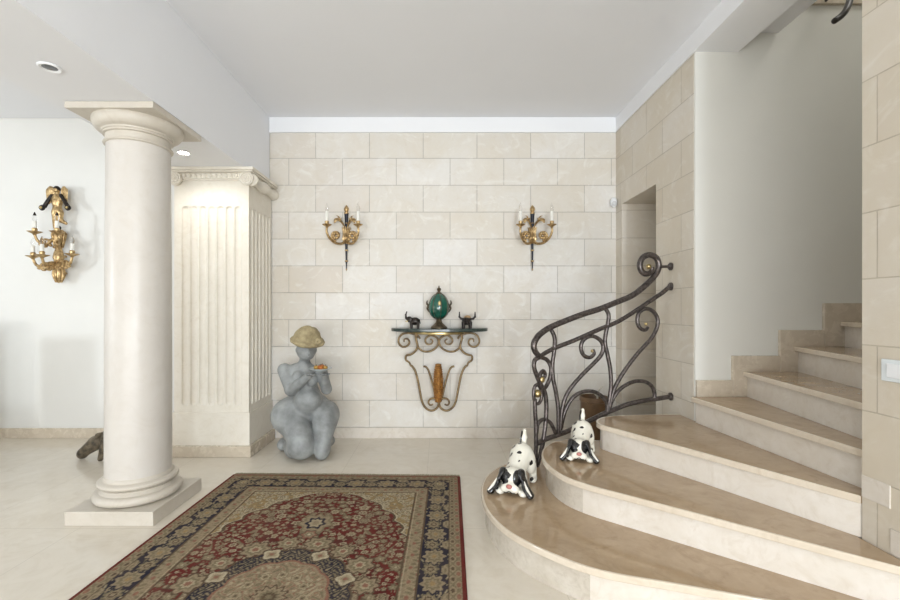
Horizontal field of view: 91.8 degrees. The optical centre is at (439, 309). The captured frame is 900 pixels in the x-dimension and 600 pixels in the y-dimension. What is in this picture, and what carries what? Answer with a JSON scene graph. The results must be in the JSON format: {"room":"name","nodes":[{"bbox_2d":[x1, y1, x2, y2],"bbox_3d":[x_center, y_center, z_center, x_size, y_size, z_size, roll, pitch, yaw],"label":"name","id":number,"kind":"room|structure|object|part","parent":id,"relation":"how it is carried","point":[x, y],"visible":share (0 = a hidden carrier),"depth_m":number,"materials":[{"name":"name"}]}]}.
{"room":"entrance hall","nodes":[
{"label":"entrance hall","id":0,"kind":"room"},
{"bbox_2d":[0,76,77,117],"bbox_3d":[-4.140,-1.864,-0.303,4.120,0.300,8.393,0,0,0],"label":"ceiling","id":1,"kind":"structure","parent":0,"point":[16,101],"depth_m":3.65,"materials":[{"name":"paint"}]},
{"bbox_2d":[0,118,615,437],"bbox_3d":[-2.000,-0.457,4.012,8.400,3.200,0.262,0,0,0],"label":"wall","id":2,"kind":"structure","parent":0,"point":[437,209],"depth_m":3.89,"materials":[{"name":"stone"}]},
{"bbox_2d":[0,428,103,437],"bbox_3d":[-4.400,1.099,3.893,3.600,0.088,0.013,0,0,0],"label":"baseboard","id":3,"kind":"structure","parent":2,"relation":"attached to","point":[4,432],"depth_m":3.89,"materials":[{"name":"beige stone"}]},
{"bbox_2d":[25,186,79,282],"bbox_3d":[-3.350,-0.659,3.755,0.398,0.851,0.286,0,0,27],"label":"sconce","id":4,"kind":"object","parent":2,"relation":"attached to","point":[58,266],"visible":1,"depth_m":3.78,"materials":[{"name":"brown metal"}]},
{"bbox_2d":[32,221,36,227],"bbox_3d":[-3.440,-0.724,3.700,0.030,0.064,0.030,0,0,0],"label":"candle","id":5,"kind":"object","parent":4,"relation":"on","point":[34,223],"depth_m":3.69,"materials":[{"name":"white wax"}]},
{"bbox_3d":[-3.425,-0.391,3.790,0.198,0.108,0.033,0,0,-20],"label":"arm","id":6,"kind":"part","parent":4,"relation":"part of","materials":[{"name":"brown metal"}]},
{"bbox_3d":[-3.391,-0.589,3.762,0.034,0.107,0.176,0,0,38],"label":"arm","id":7,"kind":"part","parent":4,"relation":"part of","materials":[{"name":"brown metal"}]},
{"bbox_3d":[-3.345,-0.388,3.745,0.034,0.108,0.178,0,0,0],"label":"arm","id":8,"kind":"part","parent":4,"relation":"part of","materials":[{"name":"brown metal"}]},
{"bbox_3d":[-3.299,-0.589,3.762,0.034,0.107,0.176,0,0,-38],"label":"arm","id":9,"kind":"part","parent":4,"relation":"part of","materials":[{"name":"brown metal"}]},
{"bbox_3d":[-3.265,-0.409,3.795,0.195,0.108,0.033,0,0,17],"label":"arm","id":10,"kind":"part","parent":4,"relation":"part of","materials":[{"name":"brown metal"}]},
{"bbox_2d":[0,0,269,178],"bbox_3d":[-1.798,-1.560,-0.310,0.563,0.907,8.380,0,0,0],"label":"beam","id":11,"kind":"structure","parent":2,"relation":"attached to","point":[105,50],"depth_m":2.24,"materials":[{"name":"paint"}]},
{"bbox_2d":[36,61,62,72],"bbox_3d":[-1.777,-1.103,1.986,0.092,0.007,0.092,0,0,0],"label":"recessed light","id":12,"kind":"object","parent":11,"relation":"attached to","point":[49,67],"visible":1,"depth_m":1.98,"materials":[{"name":"white metal"}]},
{"bbox_2d":[176,150,190,154],"bbox_3d":[-1.800,-1.103,3.060,0.092,0.007,0.092,0,0,0],"label":"recessed light","id":13,"kind":"object","parent":11,"relation":"attached to","point":[182,152],"visible":1,"depth_m":3.05,"materials":[{"name":"white"}]},
{"bbox_2d":[322,203,362,270],"bbox_3d":[-0.830,-0.640,3.783,0.348,0.587,0.221,0,0,0],"label":"wall sconce","id":14,"kind":"object","parent":2,"relation":"attached to","point":[346,237],"visible":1,"depth_m":3.77,"materials":[{"name":"gold metal"}]},
{"bbox_2d":[325,211,327,220],"bbox_3d":[-0.963,-0.798,3.713,0.027,0.086,0.027,0,0,0],"label":"candle","id":15,"kind":"object","parent":14,"relation":"on","point":[326,212],"depth_m":3.70,"materials":[{"name":"white wax"}]},
{"bbox_3d":[-0.896,-0.637,3.784,0.216,0.136,0.065,0,0,-39],"label":"arm","id":16,"kind":"part","parent":14,"relation":"part of","materials":[{"name":"brown metal"}]},
{"bbox_3d":[-0.830,-0.604,3.868,0.036,0.500,0.036,0,0,0],"label":"stem","id":17,"kind":"part","parent":14,"relation":"part of","materials":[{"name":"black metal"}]},
{"bbox_3d":[-0.764,-0.637,3.784,0.216,0.136,0.065,0,0,39],"label":"arm","id":18,"kind":"part","parent":14,"relation":"part of","materials":[{"name":"brown metal"}]},
{"bbox_2d":[357,211,359,220],"bbox_3d":[-0.697,-0.798,3.713,0.027,0.086,0.027,0,0,0],"label":"candle","id":19,"kind":"object","parent":14,"relation":"on","point":[358,212],"depth_m":3.70,"materials":[{"name":"white wax"}]},
{"bbox_2d":[276,427,570,437],"bbox_3d":[0.057,1.095,3.887,3.028,0.095,0.012,0,0,0],"label":"baseboard","id":20,"kind":"structure","parent":2,"relation":"attached to","point":[340,432],"depth_m":3.88,"materials":[{"name":"beige stone"}]},
{"bbox_2d":[391,328,487,411],"bbox_3d":[-0.004,0.518,3.763,0.855,0.721,0.258,0,0,0],"label":"console","id":21,"kind":"object","parent":2,"relation":"attached to","point":[437,383],"visible":1,"depth_m":3.75,"materials":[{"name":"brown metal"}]},
{"bbox_3d":[-0.245,0.342,3.760,0.123,0.285,0.020,0,0,0],"label":"stem","id":22,"kind":"part","parent":21,"relation":"part of","materials":[{"name":"metal"}]},
{"bbox_2d":[405,311,420,327],"bbox_3d":[-0.234,0.084,3.740,0.136,0.147,0.062,0,0,0],"label":"elephant figurine","id":23,"kind":"object","parent":21,"relation":"on","point":[413,321],"visible":1,"depth_m":3.71,"materials":[{"name":"brown metal"}]},
{"bbox_3d":[-0.130,0.674,3.760,0.256,0.410,0.020,0,0,0],"label":"leg","id":24,"kind":"part","parent":21,"relation":"part of","materials":[{"name":"metal"}]},
{"bbox_2d":[426,286,451,328],"bbox_3d":[-0.009,-0.026,3.730,0.176,0.368,0.176,0,0,-40],"label":"egg","id":25,"kind":"object","parent":21,"relation":"on","point":[438,307],"visible":1,"depth_m":3.68,"materials":[{"name":"green ceramic"}]},
{"bbox_3d":[0.111,0.674,3.760,0.256,0.410,0.020,0,0,0],"label":"leg","id":26,"kind":"part","parent":21,"relation":"part of","materials":[{"name":"metal"}]},
{"bbox_3d":[0.226,0.342,3.760,0.123,0.285,0.020,0,0,0],"label":"stem","id":27,"kind":"part","parent":21,"relation":"part of","materials":[{"name":"metal"}]},
{"bbox_2d":[458,312,475,327],"bbox_3d":[0.230,0.086,3.726,0.150,0.143,0.158,0,0,0],"label":"figurine","id":28,"kind":"object","parent":21,"relation":"on","point":[467,320],"visible":1,"depth_m":3.68,"materials":[{"name":"brown metal"}]},
{"bbox_2d":[269,117,615,132],"bbox_3d":[0.023,-1.647,3.884,3.080,0.134,0.018,0,0,0],"label":"trim","id":29,"kind":"structure","parent":2,"relation":"attached to","point":[276,124],"depth_m":3.88,"materials":[{"name":"white paint"}]},
{"bbox_2d":[516,203,556,270],"bbox_3d":[0.820,-0.640,3.783,0.348,0.587,0.221,0,0,0],"label":"wall sconce","id":30,"kind":"object","parent":2,"relation":"attached to","point":[531,233],"visible":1,"depth_m":3.77,"materials":[{"name":"brown metal"}]},
{"bbox_2d":[519,211,521,220],"bbox_3d":[0.687,-0.798,3.713,0.027,0.086,0.027,0,0,0],"label":"candle","id":31,"kind":"object","parent":30,"relation":"on","point":[520,212],"depth_m":3.70,"materials":[{"name":"white wax"}]},
{"bbox_3d":[0.754,-0.637,3.784,0.216,0.136,0.065,0,0,-39],"label":"arm","id":32,"kind":"part","parent":30,"relation":"part of","materials":[{"name":"brown metal"}]},
{"bbox_3d":[0.820,-0.604,3.868,0.036,0.500,0.036,0,0,0],"label":"stem","id":33,"kind":"part","parent":30,"relation":"part of","materials":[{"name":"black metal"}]},
{"bbox_3d":[0.886,-0.637,3.784,0.216,0.136,0.065,0,0,39],"label":"arm","id":34,"kind":"part","parent":30,"relation":"part of","materials":[{"name":"brown metal"}]},
{"bbox_2d":[550,211,552,220],"bbox_3d":[0.953,-0.798,3.713,0.027,0.086,0.027,0,0,0],"label":"candle","id":35,"kind":"object","parent":30,"relation":"on","point":[551,212],"depth_m":3.70,"materials":[{"name":"white wax"}]},
{"bbox_2d":[0,438,861,599],"bbox_3d":[-1.000,1.203,-0.100,10.400,0.120,8.800,0,0,0],"label":"floor","id":36,"kind":"structure","parent":0,"point":[42,558],"depth_m":2.69,"materials":[{"name":"beige stone"}]},
{"bbox_2d":[76,431,103,460],"bbox_3d":[-2.489,1.011,3.374,0.581,0.264,0.177,0,0,0],"label":"animal sculpture","id":37,"kind":"object","parent":36,"relation":"on","point":[94,443],"visible":0.3,"depth_m":3.31,"materials":[{"name":"stone"}]},
{"bbox_2d":[64,101,200,525],"bbox_3d":[-1.752,0.019,2.540,0.470,2.248,0.470,0,0,0],"label":"column","id":38,"kind":"structure","parent":36,"relation":"on","point":[140,484],"depth_m":2.40,"materials":[{"name":"beige stone"}]},
{"bbox_3d":[-1.752,0.999,2.540,0.440,0.138,0.440,0,0,0],"label":"moulding","id":39,"kind":"part","parent":38,"relation":"part of","materials":[{"name":"beige stone"}]},
{"bbox_2d":[171,166,278,456],"bbox_3d":[-1.778,0.018,3.617,0.695,2.250,0.524,0,0,0],"label":"fluted pilaster","id":40,"kind":"object","parent":36,"relation":"on","point":[223,404],"visible":0.99,"depth_m":3.43,"materials":[{"name":"beige stone"}]},
{"bbox_2d":[69,472,467,599],"bbox_3d":[-0.675,1.138,1.722,1.568,0.010,2.632,0,0,1],"label":"rug","id":41,"kind":"object","parent":36,"relation":"on","point":[254,536],"visible":1,"depth_m":2.11,"materials":[{"name":"fabric"}]},
{"bbox_2d":[270,325,339,459],"bbox_3d":[-1.064,0.631,3.414,0.536,1.021,0.502,0,0,0],"label":"statue","id":42,"kind":"object","parent":36,"relation":"on","point":[307,421],"visible":0.99,"depth_m":3.32,"materials":[{"name":"grey stone"}]},
{"bbox_2d":[314,338,321,344],"bbox_3d":[-0.925,0.239,3.310,0.058,0.051,0.020,0,0,0],"label":"flower","id":43,"kind":"object","parent":42,"relation":"on","point":[317,341],"depth_m":3.30,"materials":[{"name":"beige fabric"}]},
{"bbox_2d":[308,367,332,371],"bbox_3d":[-0.878,0.436,3.205,0.172,0.021,0.172,0,0,0],"label":"plate","id":44,"kind":"object","parent":42,"relation":"on","point":[310,368],"visible":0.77,"depth_m":3.16,"materials":[{"name":"white ceramic"}]},
{"bbox_2d":[579,386,607,439],"bbox_3d":[1.257,0.877,3.560,0.228,0.533,0.228,0,0,0],"label":"plant pot","id":45,"kind":"object","parent":36,"relation":"on","point":[592,404],"visible":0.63,"depth_m":3.47,"materials":[{"name":"ceramic"}]},
{"bbox_2d":[481,303,899,599],"bbox_3d":[1.810,0.473,2.044,3.179,1.340,1.687,0,0,0],"label":"staircase","id":46,"kind":"structure","parent":36,"relation":"on","point":[758,496],"depth_m":1.91,"materials":[{"name":"beige stone"}]},
{"bbox_2d":[487,429,536,499],"bbox_3d":[0.421,0.847,2.449,0.251,0.286,0.356,0,0,20],"label":"dog figurine","id":47,"kind":"object","parent":46,"relation":"on","point":[512,478],"visible":1,"depth_m":2.36,"materials":[{"name":"white ceramic"}]},
{"bbox_2d":[559,408,599,463],"bbox_3d":[0.800,0.715,2.511,0.214,0.244,0.303,0,0,17],"label":"dog figurine","id":48,"kind":"object","parent":46,"relation":"on","point":[580,445],"visible":1,"depth_m":2.42,"materials":[{"name":"white ceramic"}]},
{"bbox_2d":[531,252,672,466],"bbox_3d":[1.068,0.298,2.861,1.033,1.378,0.084,0,0,-13],"label":"balustrade","id":49,"kind":"object","parent":46,"relation":"on","point":[561,411],"visible":0.99,"depth_m":2.85,"materials":[{"name":"metal"}]},
{"bbox_3d":[0.602,0.772,2.739,0.043,0.429,0.027,0,0,-34],"label":"post","id":50,"kind":"part","parent":49,"relation":"part of","materials":[{"name":"metal"}]},
{"bbox_3d":[1.027,-0.040,2.857,0.953,0.702,0.081,0,0,-14],"label":"handrail","id":51,"kind":"part","parent":49,"relation":"part of","materials":[{"name":"metal"}]},
{"bbox_3d":[1.079,0.714,2.867,0.981,0.282,0.064,0,0,-13],"label":"rail","id":52,"kind":"part","parent":49,"relation":"part of","materials":[{"name":"metal"}]},
{"bbox_3d":[1.089,0.072,2.870,0.953,0.471,0.053,0,0,-12],"label":"rail","id":53,"kind":"part","parent":49,"relation":"part of","materials":[{"name":"metal"}]},
{"bbox_3d":[1.683,0.507,2.676,0.219,0.153,0.020,0,0,0],"label":"skirting","id":54,"kind":"part","parent":46,"relation":"part of","materials":[{"name":"beige stone"}]},
{"bbox_3d":[1.938,0.406,2.676,0.290,0.250,0.020,0,0,0],"label":"skirting","id":55,"kind":"part","parent":46,"relation":"part of","materials":[{"name":"beige stone"}]},
{"bbox_3d":[2.219,0.251,2.676,0.271,0.255,0.020,0,0,0],"label":"skirting","id":56,"kind":"part","parent":46,"relation":"part of","materials":[{"name":"beige stone"}]},
{"bbox_3d":[2.507,0.091,2.676,0.306,0.267,0.020,0,0,0],"label":"skirting","id":57,"kind":"part","parent":46,"relation":"part of","materials":[{"name":"beige stone"}]},
{"bbox_3d":[1.547,0.643,1.548,0.004,0.080,0.102,0,0,0],"label":"skirting","id":58,"kind":"part","parent":46,"relation":"part of","materials":[{"name":"beige stone"}]},
{"bbox_3d":[1.547,0.792,1.448,0.004,0.087,0.097,0,0,0],"label":"skirting","id":59,"kind":"part","parent":46,"relation":"part of","materials":[{"name":"beige stone"}]},
{"bbox_2d":[166,0,721,116],"bbox_3d":[0.026,-1.864,-0.303,3.086,0.300,8.393,0,0,0],"label":"ceiling","id":60,"kind":"structure","parent":0,"point":[294,58],"depth_m":2.90,"materials":[{"name":"paint"}]},
{"bbox_2d":[616,0,899,559],"bbox_3d":[1.712,-0.224,-0.303,0.326,2.733,8.393,0,0,0],"label":"wall","id":61,"kind":"structure","parent":0,"point":[655,145],"depth_m":2.75,"materials":[{"name":"stone"}]},
{"bbox_2d":[610,197,616,206],"bbox_3d":[1.532,-0.949,3.856,0.060,0.090,0.077,0,0,0],"label":"sensor","id":62,"kind":"object","parent":61,"relation":"attached to","point":[613,202],"visible":1,"depth_m":3.83,"materials":[{"name":"white plastic"}]},
{"bbox_2d":[616,0,797,130],"bbox_3d":[1.700,-1.823,-0.303,0.275,0.467,8.393,0,0,0],"label":"beam","id":63,"kind":"structure","parent":61,"relation":"on","point":[732,24],"depth_m":2.54,"materials":[{"name":"white paint"}]},
{"bbox_2d":[761,0,816,32],"bbox_3d":[1.959,-1.907,2.143,0.242,0.400,1.089,0,0,0],"label":"trim","id":64,"kind":"structure","parent":61,"relation":"attached to","point":[800,6],"depth_m":2.54,"materials":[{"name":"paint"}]},
{"bbox_2d":[881,359,899,382],"bbox_3d":[1.543,0.208,1.466,0.012,0.076,0.118,0,0,0],"label":"light switch","id":65,"kind":"object","parent":61,"relation":"attached to","point":[890,369],"visible":1,"depth_m":1.49,"materials":[{"name":"white plastic"}]},
{"bbox_2d":[694,5,861,420],"bbox_3d":[2.636,-1.157,2.737,2.127,4.600,0.100,0,0,0],"label":"wall","id":66,"kind":"structure","parent":0,"point":[778,118],"depth_m":2.69,"materials":[{"name":"white paint"}]},
{"bbox_2d":[812,0,861,4],"bbox_3d":[2.840,-1.895,2.677,1.520,0.035,0.020,0,0,0],"label":"trim","id":67,"kind":"structure","parent":66,"relation":"attached to","point":[818,2],"depth_m":2.67,"materials":[{"name":"beige stone"}]},
{"bbox_2d":[824,0,852,23],"bbox_3d":[2.317,-1.895,2.502,0.152,0.636,0.363,0,0,35],"label":"handrail","id":68,"kind":"object","parent":66,"relation":"attached to","point":[848,4],"visible":1,"depth_m":2.39,"materials":[{"name":"metal"}]}
]}

